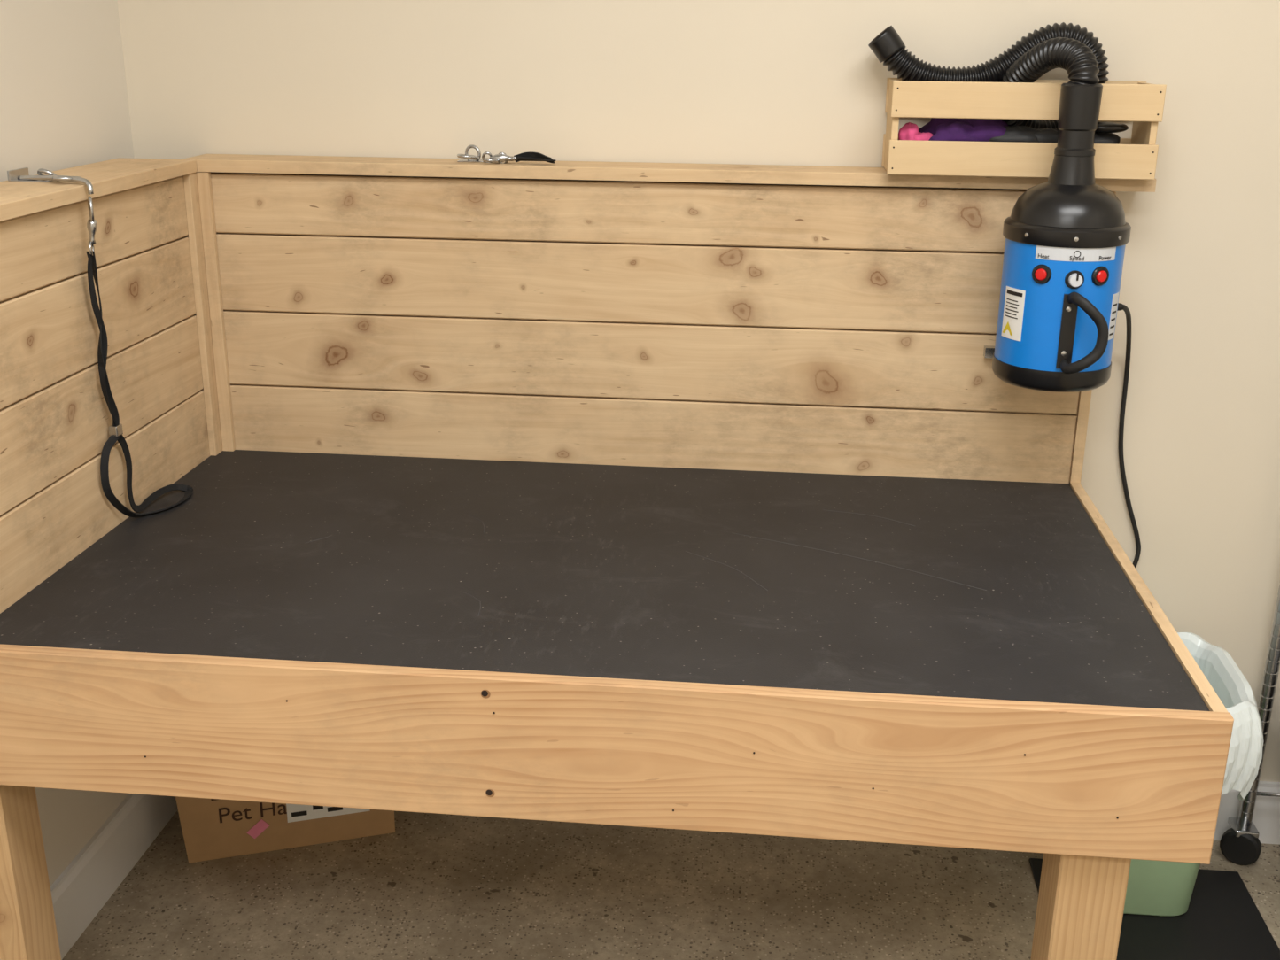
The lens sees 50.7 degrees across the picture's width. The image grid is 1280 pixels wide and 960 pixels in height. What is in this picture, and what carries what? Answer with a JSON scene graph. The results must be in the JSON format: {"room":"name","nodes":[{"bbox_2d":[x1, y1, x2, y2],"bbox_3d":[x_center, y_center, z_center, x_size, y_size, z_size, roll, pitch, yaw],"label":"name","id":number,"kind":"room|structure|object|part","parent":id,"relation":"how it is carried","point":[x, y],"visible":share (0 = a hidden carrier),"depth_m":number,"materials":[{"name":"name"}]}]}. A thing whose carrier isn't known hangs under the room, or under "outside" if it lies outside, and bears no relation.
{"room":"pet grooming room","nodes":[
{"label":"pet grooming room","id":0,"kind":"room"},
{"bbox_2d":[0,0,134,886],"bbox_3d":[-1.216,0.020,0.495,0.100,2.750,4.300,2,19,5],"label":"wall","id":1,"kind":"structure","parent":0,"point":[64,101],"depth_m":2.31,"materials":[{"name":"white paint"}]},
{"bbox_2d":[50,793,178,959],"bbox_3d":[-1.172,1.260,0.909,0.014,0.135,4.300,2,19,5],"label":"baseboard","id":2,"kind":"structure","parent":1,"relation":"attached to","point":[86,885],"depth_m":2.51,"materials":[{"name":"paint"}]},
{"bbox_2d":[62,810,1279,959],"bbox_3d":[0.265,1.432,0.814,3.105,0.100,4.500,2,19,5],"label":"floor","id":3,"kind":"structure","parent":0,"point":[438,887],"depth_m":2.54,"materials":[{"name":"concrete"}]},
{"bbox_2d":[175,796,395,863],"bbox_3d":[-0.723,0.551,2.709,0.424,0.334,0.167,-5,19,-16],"label":"cardboard box","id":4,"kind":"object","parent":3,"relation":"on","point":[212,829],"visible":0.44,"depth_m":2.66,"materials":[{"name":"brown cardboard"}]},
{"bbox_2d":[291,810,307,817],"bbox_3d":[-0.674,0.660,2.670,0.030,0.010,0.001,-5,19,-16],"label":"print","id":5,"kind":"object","parent":4,"relation":"attached to","point":[301,813],"depth_m":2.67},
{"bbox_2d":[312,806,323,810],"bbox_3d":[-0.638,0.646,2.676,0.020,0.016,0.001,-5,19,-16],"label":"print","id":6,"kind":"object","parent":4,"relation":"attached to","point":[314,807],"depth_m":2.68},
{"bbox_2d":[327,806,342,812],"bbox_3d":[-0.607,0.655,2.689,0.030,0.010,0.001,-5,19,-16],"label":"print","id":7,"kind":"object","parent":4,"relation":"attached to","point":[332,809],"depth_m":2.69},
{"bbox_2d":[0,154,1233,959],"bbox_3d":[-0.080,0.208,2.193,1.808,1.326,0.988,2,19,5],"label":"table","id":8,"kind":"object","parent":3,"relation":"on","point":[224,332],"visible":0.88,"depth_m":2.31,"materials":[{"name":"brown wood"}]},
{"bbox_2d":[7,167,193,517],"bbox_3d":[-0.870,-0.217,2.179,0.183,0.567,0.228,2,19,5],"label":"leash","id":9,"kind":"object","parent":8,"relation":"hanging from","point":[20,174],"visible":0.99,"depth_m":2.11,"materials":[{"name":"fabric"}]},
{"bbox_3d":[-0.928,-0.464,2.081,0.060,0.002,0.055,2,19,5],"label":"hook plate","id":10,"kind":"part","parent":9,"relation":"part of","materials":[{"name":"metal"}]},
{"bbox_2d":[457,144,555,163],"bbox_3d":[-0.236,-0.577,2.401,0.183,0.034,0.091,2,19,5],"label":"chain tether","id":11,"kind":"object","parent":8,"relation":"on","point":[530,156],"visible":0.99,"depth_m":2.38,"materials":[{"name":"metal"}]},
{"bbox_3d":[-0.291,-0.576,2.431,0.067,0.002,0.045,2,19,5],"label":"anchor plate","id":12,"kind":"part","parent":11,"relation":"part of","materials":[{"name":"metal"}]},
{"bbox_2d":[0,449,1209,711],"bbox_3d":[-0.059,0.114,2.117,1.598,0.006,0.868,2,19,5],"label":"mat","id":13,"kind":"object","parent":8,"relation":"on","point":[960,588],"visible":0.98,"depth_m":2.00,"materials":[{"name":"black rubber"}]},
{"bbox_2d":[868,22,1140,567],"bbox_3d":[0.652,-0.063,2.355,0.574,1.393,0.354,2,19,5],"label":"hair dryer","id":14,"kind":"object","parent":8,"relation":"attached to","point":[1066,236],"visible":0.84,"depth_m":2.16,"materials":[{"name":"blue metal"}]},
{"bbox_2d":[1031,264,1051,284],"bbox_3d":[0.637,-0.327,2.143,0.031,0.031,0.006,14,23,33],"label":"switch","id":15,"kind":"object","parent":14,"relation":"attached to","point":[1041,274],"depth_m":2.14,"materials":[{"name":"red plastic"}]},
{"bbox_3d":[0.681,-0.237,2.153,0.023,0.120,0.007,2,19,5],"label":"handle plate","id":16,"kind":"part","parent":14,"relation":"part of","materials":[{"name":"black plastic"}]},
{"bbox_3d":[0.684,-0.314,2.122,0.021,0.021,0.014,2,19,5],"label":"speed knob","id":17,"kind":"part","parent":14,"relation":"part of","materials":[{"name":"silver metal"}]},
{"bbox_3d":[0.699,-0.228,2.127,0.073,0.132,0.025,16,24,38],"label":"handle","id":18,"kind":"part","parent":14,"relation":"part of","materials":[{"name":"black plastic"}]},
{"bbox_2d":[1091,266,1109,286],"bbox_3d":[0.727,-0.322,2.132,0.031,0.031,0.006,-7,20,-20],"label":"switch","id":19,"kind":"object","parent":14,"relation":"attached to","point":[1099,275],"depth_m":2.13,"materials":[{"name":"red plastic"}]},
{"bbox_3d":[0.852,0.125,2.497,0.059,0.950,0.241,17,25,40],"label":"power cord","id":20,"kind":"part","parent":14,"relation":"part of","materials":[{"name":"black rubber"}]},
{"bbox_2d":[881,77,1166,179],"bbox_3d":[0.639,-0.597,2.287,0.436,0.152,0.140,2,19,5],"label":"wooden crate","id":21,"kind":"object","parent":8,"relation":"on","point":[1141,103],"visible":0.89,"depth_m":2.22,"materials":[{"name":"brown wood"}]},
{"bbox_2d":[898,117,1120,144],"bbox_3d":[0.622,-0.575,2.287,0.369,0.093,0.095,2,19,5],"label":"supplies","id":22,"kind":"object","parent":21,"relation":"in","point":[937,128],"visible":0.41,"depth_m":2.25,"materials":[{"name":"purple fabric"}]},
{"bbox_2d":[1057,122,1128,132],"bbox_3d":[0.753,-0.586,2.243,0.116,0.018,0.032,2,19,5],"label":"brush","id":23,"kind":"object","parent":22,"relation":"on","point":[1102,127],"visible":0.69,"depth_m":2.23,"materials":[{"name":"black plastic"}]},
{"bbox_2d":[1029,858,1279,959],"bbox_3d":[0.920,0.913,2.197,0.400,0.008,0.970,2,19,5],"label":"floor mat","id":24,"kind":"object","parent":3,"relation":"on","point":[1221,920],"visible":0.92,"depth_m":2.46,"materials":[{"name":"black rubber"}]},
{"bbox_2d":[1123,632,1264,916],"bbox_3d":[0.932,0.553,2.508,0.323,0.473,0.352,2,19,5],"label":"waste bin","id":25,"kind":"object","parent":24,"relation":"on","point":[1161,888],"visible":0.25,"depth_m":2.45,"materials":[{"name":"green plastic"}]},
{"bbox_2d":[1219,584,1279,865],"bbox_3d":[1.458,0.075,2.202,0.648,1.603,0.492,2,19,5],"label":"wire shelving rack","id":26,"kind":"object","parent":3,"relation":"on","point":[1240,844],"visible":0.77,"depth_m":2.64,"materials":[{"name":"metal"}]},
{"bbox_3d":[1.490,0.628,2.631,0.570,0.008,0.008,2,19,5],"label":"rail","id":27,"kind":"part","parent":26,"relation":"part of","materials":[{"name":"metal"}]},
{"bbox_2d":[116,0,1279,782],"bbox_3d":[0.500,-0.618,2.431,3.105,2.750,0.100,2,19,5],"label":"wall","id":28,"kind":"structure","parent":0,"point":[780,82],"depth_m":2.42,"materials":[{"name":"paint"}]},
{"bbox_2d":[1213,781,1279,845],"bbox_3d":[0.489,0.639,2.796,2.891,0.135,0.014,2,19,5],"label":"baseboard","id":29,"kind":"structure","parent":28,"relation":"attached to","point":[1266,818],"depth_m":2.72,"materials":[{"name":"paint"}]},
{"bbox_2d":[918,117,1008,141],"bbox_3d":[0.551,-0.580,2.298,0.198,0.093,0.086,2,19,5],"label":"towel","id":30,"kind":"object","parent":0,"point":[938,128],"depth_m":2.26,"materials":[{"name":"fabric"}]}
]}

